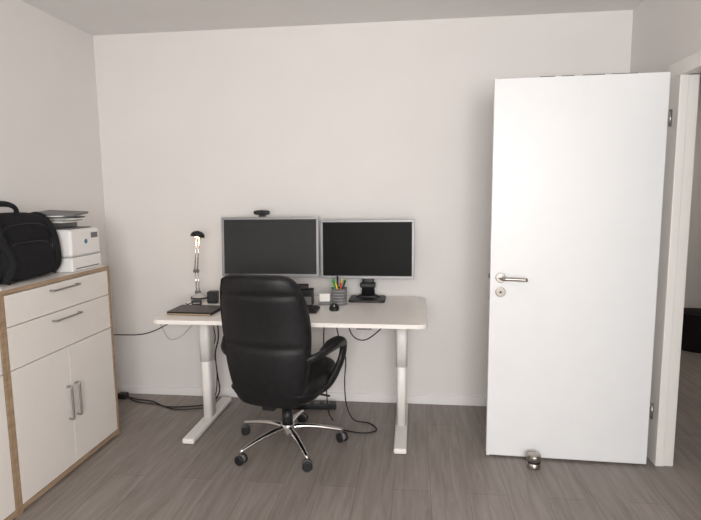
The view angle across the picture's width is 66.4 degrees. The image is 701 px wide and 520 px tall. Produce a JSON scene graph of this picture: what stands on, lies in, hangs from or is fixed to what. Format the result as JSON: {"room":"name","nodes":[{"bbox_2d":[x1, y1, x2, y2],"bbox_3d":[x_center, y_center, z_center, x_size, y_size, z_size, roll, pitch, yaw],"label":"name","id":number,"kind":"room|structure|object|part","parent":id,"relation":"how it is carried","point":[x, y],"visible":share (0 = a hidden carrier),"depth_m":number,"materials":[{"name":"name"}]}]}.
{"room":"home office","nodes":[
{"label":"home office","id":0,"kind":"room"},
{"bbox_2d":[0,0,107,265],"bbox_3d":[-2.076,0.055,1.184,0.100,2.496,5.232,0,7,7],"label":"wall","id":1,"kind":"structure","parent":0,"point":[50,149],"depth_m":3.17,"materials":[{"name":"paint"}]},
{"bbox_2d":[21,0,643,35],"bbox_3d":[-0.351,-1.230,0.866,3.588,0.100,5.332,0,7,7],"label":"ceiling","id":2,"kind":"structure","parent":0,"point":[94,17],"depth_m":3.16,"materials":[{"name":"paint"}]},
{"bbox_2d":[12,350,700,519],"bbox_3d":[0.870,1.222,2.081,5.751,0.100,7.400,0,7,7],"label":"floor","id":3,"kind":"structure","parent":0,"point":[146,471],"depth_m":2.73,"materials":[{"name":"laminate"}]},
{"bbox_2d":[0,305,19,519],"bbox_3d":[-1.715,0.696,1.959,0.409,1.024,0.833,0,7,7],"label":"base cabinet","id":4,"kind":"object","parent":3,"relation":"on","point":[9,500],"visible":1,"depth_m":2.33,"materials":[{"name":"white wood"}]},
{"bbox_3d":[-1.555,0.450,1.909,0.018,0.191,0.789,0,7,7],"label":"drawer","id":5,"kind":"part","parent":4,"relation":"part of","materials":[{"name":"white wood"}]},
{"bbox_3d":[-1.528,0.832,2.155,0.018,0.622,0.392,0,7,7],"label":"cabinet door","id":6,"kind":"part","parent":4,"relation":"part of","materials":[{"name":"white wood"}]},
{"bbox_2d":[0,266,119,514],"bbox_3d":[-1.617,0.592,2.781,0.409,1.024,0.828,0,7,7],"label":"base cabinet","id":7,"kind":"object","parent":3,"relation":"on","point":[58,335],"visible":0.98,"depth_m":2.66,"materials":[{"name":"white wood"}]},
{"bbox_2d":[0,201,61,284],"bbox_3d":[-1.661,-0.095,2.598,0.298,0.384,0.451,0,7,7],"label":"backpack","id":8,"kind":"object","parent":7,"relation":"on","point":[27,250],"visible":1,"depth_m":2.57,"materials":[{"name":"black fabric"}]},
{"bbox_3d":[-1.638,-0.230,2.519,0.039,0.096,0.200,0,7,7],"label":"grab handle","id":9,"kind":"part","parent":8,"relation":"part of","materials":[{"name":"black fabric"}]},
{"bbox_3d":[-1.476,0.777,2.588,0.018,0.622,0.390,0,7,7],"label":"cabinet door","id":10,"kind":"part","parent":7,"relation":"part of","materials":[{"name":"white wood"}]},
{"bbox_3d":[-1.459,0.177,2.710,0.018,0.140,0.784,0,7,7],"label":"drawer","id":11,"kind":"part","parent":7,"relation":"part of","materials":[{"name":"white wood"}]},
{"bbox_3d":[-1.457,0.345,2.731,0.018,0.191,0.784,0,7,7],"label":"drawer","id":12,"kind":"part","parent":7,"relation":"part of","materials":[{"name":"white wood"}]},
{"bbox_3d":[-1.435,0.137,2.702,0.032,0.010,0.216,0,7,7],"label":"drawer handle","id":13,"kind":"part","parent":7,"relation":"part of","materials":[{"name":"metal"}]},
{"bbox_3d":[-1.433,0.286,2.721,0.032,0.010,0.216,0,7,7],"label":"drawer handle","id":14,"kind":"part","parent":7,"relation":"part of","materials":[{"name":"metal"}]},
{"bbox_3d":[-1.433,0.733,2.744,0.032,0.186,0.010,0,7,7],"label":"door handle","id":15,"kind":"part","parent":7,"relation":"part of","materials":[{"name":"metal"}]},
{"bbox_2d":[51,222,100,271],"bbox_3d":[-1.617,-0.081,2.972,0.327,0.262,0.267,0,7,7],"label":"printer","id":16,"kind":"object","parent":7,"relation":"on","point":[80,246],"visible":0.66,"depth_m":2.90,"materials":[{"name":"grey plastic"}]},
{"bbox_2d":[39,210,90,222],"bbox_3d":[-1.609,-0.241,2.939,0.293,0.066,0.224,0,7,7],"label":"paper stack","id":17,"kind":"object","parent":16,"relation":"on","point":[55,216],"visible":0.6,"depth_m":2.88,"materials":[{"name":"grey paper"}]},
{"bbox_2d":[39,210,87,216],"bbox_3d":[-1.585,-0.256,2.928,0.220,0.012,0.180,2,11,-2],"label":"document tray","id":18,"kind":"object","parent":17,"relation":"on","point":[49,213],"depth_m":2.89,"materials":[{"name":"grey plastic"}]},
{"bbox_3d":[-1.681,-0.195,2.966,0.200,0.033,0.247,0,7,7],"label":"scanner lid","id":19,"kind":"part","parent":16,"relation":"part of","materials":[{"name":"grey plastic"}]},
{"bbox_2d":[55,226,90,229],"bbox_3d":[-1.609,-0.176,2.959,0.245,0.009,0.207,0,7,7],"label":"tray","id":20,"kind":"object","parent":16,"relation":"on","point":[56,227],"depth_m":2.93,"materials":[{"name":"grey plastic"}]},
{"bbox_3d":[-1.448,-0.143,3.022,0.004,0.030,0.060,0,7,7],"label":"control panel","id":21,"kind":"part","parent":16,"relation":"part of","materials":[{"name":"grey plastic"}]},
{"bbox_3d":[-1.425,0.725,2.808,0.032,0.186,0.010,0,7,7],"label":"door handle","id":22,"kind":"part","parent":7,"relation":"part of","materials":[{"name":"metal"}]},
{"bbox_3d":[-1.430,0.728,2.976,0.018,0.622,0.390,0,7,7],"label":"cabinet door","id":23,"kind":"part","parent":7,"relation":"part of","materials":[{"name":"white wood"}]},
{"bbox_2d":[118,325,219,409],"bbox_3d":[-1.279,0.632,3.659,0.744,0.723,0.239,0,7,7],"label":"power cable","id":24,"kind":"object","parent":3,"relation":"on","point":[122,395],"visible":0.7,"depth_m":3.72,"materials":[{"name":"black plastic"}]},
{"bbox_2d":[220,273,347,471],"bbox_3d":[-0.369,0.547,2.977,0.688,1.037,0.714,2,8,18],"label":"office chair","id":25,"kind":"object","parent":3,"relation":"on","point":[266,343],"visible":1,"depth_m":2.69,"materials":[{"name":"black leather"}]},
{"bbox_3d":[-0.509,0.956,3.136,0.287,0.064,0.038,3,8,29],"label":"arm","id":26,"kind":"part","parent":25,"relation":"part of","materials":[{"name":"silver metal"}]},
{"bbox_3d":[-0.484,0.981,2.935,0.287,0.064,0.038,-7,10,-43],"label":"arm","id":27,"kind":"part","parent":25,"relation":"part of","materials":[{"name":"silver metal"}]},
{"bbox_3d":[-0.450,0.418,2.711,0.494,0.713,0.196,2,8,18],"label":"backrest","id":28,"kind":"part","parent":25,"relation":"part of","materials":[{"name":"black leather"}]},
{"bbox_2d":[232,354,335,403],"bbox_3d":[-0.361,0.651,3.014,0.510,0.153,0.536,2,8,18],"label":"seat cushion","id":29,"kind":"object","parent":25,"relation":"on","point":[320,378],"depth_m":2.78,"materials":[{"name":"black leather"}]},
{"bbox_3d":[-0.283,0.984,2.897,0.038,0.064,0.287,-4,8,-25],"label":"arm","id":30,"kind":"part","parent":25,"relation":"part of","materials":[{"name":"silver metal"}]},
{"bbox_3d":[-0.325,0.944,3.222,0.038,0.064,0.287,1,7,11],"label":"arm","id":31,"kind":"part","parent":25,"relation":"part of","materials":[{"name":"silver metal"}]},
{"bbox_3d":[-0.185,0.961,3.074,0.287,0.064,0.038,-1,7,-7],"label":"arm","id":32,"kind":"part","parent":25,"relation":"part of","materials":[{"name":"silver metal"}]},
{"bbox_2d":[153,294,427,453],"bbox_3d":[-0.303,0.657,3.257,1.508,0.750,0.758,0,7,7],"label":"desk","id":33,"kind":"object","parent":3,"relation":"on","point":[401,314],"visible":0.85,"depth_m":3.16,"materials":[{"name":"white wood"}]},
{"bbox_2d":[113,324,167,334],"bbox_3d":[-1.332,0.382,3.737,0.738,0.323,0.063,1,7,15],"label":"cable","id":34,"kind":"object","parent":33,"relation":"hanging from","point":[166,324],"visible":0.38,"depth_m":3.80,"materials":[{"name":"black plastic"}]},
{"bbox_2d":[160,324,191,339],"bbox_3d":[-1.169,0.402,3.745,0.366,0.330,0.008,1,7,11],"label":"cord","id":35,"kind":"object","parent":33,"relation":"hanging from","point":[160,324],"visible":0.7,"depth_m":3.77,"materials":[{"name":"grey plastic"}]},
{"bbox_2d":[167,305,219,315],"bbox_3d":[-0.902,0.292,3.123,0.270,0.018,0.202,1,7,9],"label":"closed laptop","id":36,"kind":"object","parent":33,"relation":"on","point":[198,310],"visible":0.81,"depth_m":3.07,"materials":[{"name":"black plastic"}]},
{"bbox_2d":[185,299,201,304],"bbox_3d":[-0.975,0.263,3.312,0.107,0.030,0.047,-1,7,-3],"label":"card reader","id":37,"kind":"object","parent":33,"relation":"on","point":[198,301],"visible":1,"depth_m":3.30,"materials":[{"name":"black plastic"}]},
{"bbox_2d":[190,230,206,301],"bbox_3d":[-0.978,0.036,3.432,0.120,0.453,0.136,0,7,7],"label":"desk lamp","id":38,"kind":"object","parent":33,"relation":"on","point":[197,234],"visible":0.89,"depth_m":3.43,"materials":[{"name":"silver metal"}]},
{"bbox_3d":[-0.993,-0.036,3.430,0.033,0.236,0.008,2,8,21],"label":"rod","id":39,"kind":"part","parent":38,"relation":"part of","materials":[{"name":"silver metal"}]},
{"bbox_3d":[-0.975,-0.035,3.428,0.033,0.236,0.008,2,8,21],"label":"rod","id":40,"kind":"part","parent":38,"relation":"part of","materials":[{"name":"silver metal"}]},
{"bbox_2d":[207,290,218,302],"bbox_3d":[-0.865,0.232,3.369,0.064,0.075,0.063,0,7,1],"label":"speaker","id":41,"kind":"object","parent":33,"relation":"on","point":[212,295],"depth_m":3.34},
{"bbox_2d":[221,217,318,276],"bbox_3d":[-0.511,-0.009,3.435,0.628,0.531,0.200,0,7,5],"label":"computer monitor","id":42,"kind":"object","parent":33,"relation":"on","point":[282,246],"visible":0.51,"depth_m":3.41,"materials":[{"name":"grey plastic"}]},
{"bbox_2d":[254,210,269,216],"bbox_3d":[-0.562,-0.296,3.402,0.104,0.043,0.054,0,7,7],"label":"webcam","id":43,"kind":"object","parent":42,"relation":"on","point":[262,213],"visible":1,"depth_m":3.38,"materials":[{"name":"black plastic"}]},
{"bbox_2d":[298,284,313,305],"bbox_3d":[-0.318,0.212,3.271,0.180,0.128,0.094,0,7,4],"label":"station","id":44,"kind":"object","parent":33,"relation":"on","point":[308,293],"visible":0.42,"depth_m":3.23,"materials":[{"name":"black plastic"}]},
{"bbox_3d":[-0.321,0.246,3.231,0.170,0.050,0.003,0,7,4],"label":"panel","id":45,"kind":"part","parent":44,"relation":"part of","materials":[{"name":"grey plastic"}]},
{"bbox_2d":[307,305,319,313],"bbox_3d":[-0.410,0.284,3.130,0.450,0.022,0.140,0,7,7],"label":"keyboard","id":46,"kind":"object","parent":33,"relation":"on","point":[312,309],"visible":0.15,"depth_m":3.08,"materials":[{"name":"black plastic"}]},
{"bbox_2d":[319,292,330,304],"bbox_3d":[-0.159,0.236,3.297,0.072,0.070,0.068,-1,7,-2],"label":"cube","id":47,"kind":"object","parent":33,"relation":"on","point":[324,297],"visible":1,"depth_m":3.27,"materials":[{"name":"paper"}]},
{"bbox_2d":[324,303,344,311],"bbox_3d":[-0.096,0.274,3.129,0.120,0.037,0.125,-1,7,-3],"label":"computer mouse","id":48,"kind":"object","parent":33,"relation":"on","point":[333,307],"visible":1,"depth_m":3.10,"materials":[{"name":"black plastic"}]},
{"bbox_2d":[331,276,346,305],"bbox_3d":[-0.070,0.186,3.280,0.101,0.171,0.101,0,7,7],"label":"pen cup","id":49,"kind":"object","parent":33,"relation":"on","point":[338,293],"visible":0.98,"depth_m":3.25,"materials":[{"name":"grey plastic"}]},
{"bbox_2d":[356,328,371,329],"bbox_3d":[0.074,0.357,2.848,0.080,0.016,0.060,0,7,7],"label":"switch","id":50,"kind":"object","parent":33,"relation":"attached to","point":[356,328],"depth_m":2.82,"materials":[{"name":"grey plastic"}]},
{"bbox_2d":[320,219,414,302],"bbox_3d":[0.106,0.000,3.388,0.592,0.511,0.200,0,7,7],"label":"computer monitor","id":51,"kind":"object","parent":33,"relation":"on","point":[366,250],"visible":1,"depth_m":3.37,"materials":[{"name":"grey plastic"}]},
{"bbox_2d":[293,401,336,409],"bbox_3d":[-0.244,0.973,3.583,0.300,0.040,0.056,0,7,1],"label":"power strip","id":52,"kind":"object","parent":3,"relation":"on","point":[313,404],"visible":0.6,"depth_m":3.56,"materials":[{"name":"black plastic"}]},
{"bbox_2d":[526,451,540,469],"bbox_3d":[0.955,1.043,2.789,0.072,0.075,0.072,0,7,7],"label":"door stop","id":53,"kind":"object","parent":3,"relation":"on","point":[533,462],"visible":1,"depth_m":2.76,"materials":[{"name":"metal"}]},
{"bbox_2d":[681,308,700,352],"bbox_3d":[3.104,0.623,4.804,0.330,0.365,0.330,0,7,7],"label":"waste bin","id":54,"kind":"object","parent":3,"relation":"on","point":[691,329],"visible":0.84,"depth_m":4.71,"materials":[{"name":"black plastic"}]},
{"bbox_2d":[93,10,632,397],"bbox_3d":[-0.044,-0.269,3.607,3.563,2.496,0.100,0,7,7],"label":"wall","id":55,"kind":"structure","parent":0,"point":[391,120],"depth_m":3.54,"materials":[{"name":"paint"}]},
{"bbox_2d":[117,385,486,405],"bbox_3d":[0.002,0.947,3.698,3.419,0.058,0.014,0,7,7],"label":"baseboard","id":56,"kind":"structure","parent":55,"relation":"attached to","point":[191,391],"depth_m":3.69,"materials":[{"name":"white wood"}]},
{"bbox_2d":[630,0,700,307],"bbox_3d":[2.616,-0.107,1.705,2.208,2.596,7.400,0,7,7],"label":"wall","id":57,"kind":"structure","parent":0,"point":[658,26],"depth_m":3.05,"materials":[{"name":"paint"}]},
{"bbox_2d":[647,74,699,465],"bbox_3d":[1.631,0.088,2.727,0.090,1.972,0.135,0,7,7],"label":"door frame","id":58,"kind":"structure","parent":57,"relation":"attached to","point":[678,93],"depth_m":2.67,"materials":[{"name":"paint"}]},
{"bbox_2d":[486,72,672,463],"bbox_3d":[1.141,0.079,2.739,0.831,1.973,0.046,1,7,9],"label":"leaf","id":59,"kind":"object","parent":58,"relation":"attached to","point":[580,160],"depth_m":2.71,"materials":[{"name":"paint"}]},
{"bbox_3d":[0.735,0.078,2.781,0.016,1.973,0.006,1,7,9],"label":"rebate lip","id":60,"kind":"part","parent":59,"relation":"part of","materials":[{"name":"white wood"}]},
{"bbox_2d":[495,287,505,296],"bbox_3d":[0.780,0.167,2.784,0.052,0.052,0.009,1,7,9],"label":"plate","id":61,"kind":"object","parent":59,"relation":"attached to","point":[498,289],"visible":1,"depth_m":2.78,"materials":[{"name":"metal"}]},
{"bbox_2d":[496,273,505,282],"bbox_3d":[0.779,0.092,2.774,0.052,0.052,0.009,1,7,9],"label":"rose","id":62,"kind":"object","parent":59,"relation":"attached to","point":[498,275],"visible":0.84,"depth_m":2.77,"materials":[{"name":"metal"}]},
{"bbox_2d":[499,276,527,281],"bbox_3d":[0.832,0.098,2.737,0.136,0.022,0.058,1,7,9],"label":"lever","id":63,"kind":"object","parent":59,"relation":"attached to","point":[501,278],"visible":1,"depth_m":2.71,"materials":[{"name":"metal"}]},
{"bbox_3d":[1.549,0.778,2.751,0.014,0.080,0.014,1,7,9],"label":"hinge","id":64,"kind":"part","parent":59,"relation":"part of","materials":[{"name":"silver metal"}]},
{"bbox_3d":[1.535,-0.681,2.567,0.014,0.080,0.014,1,7,9],"label":"hinge","id":65,"kind":"part","parent":59,"relation":"part of","materials":[{"name":"silver metal"}]},
{"bbox_2d":[668,51,700,78],"bbox_3d":[1.566,-0.865,2.137,0.090,0.068,1.075,0,7,7],"label":"trim","id":66,"kind":"structure","parent":57,"relation":"attached to","point":[691,64],"depth_m":2.50,"materials":[{"name":"paint"}]},
{"bbox_2d":[684,0,700,57],"bbox_3d":[1.580,-1.114,2.101,0.048,0.476,0.930,0,7,7],"label":"wall","id":67,"kind":"structure","parent":0,"point":[693,24],"depth_m":2.50,"materials":[{"name":"white paint"}]}
]}

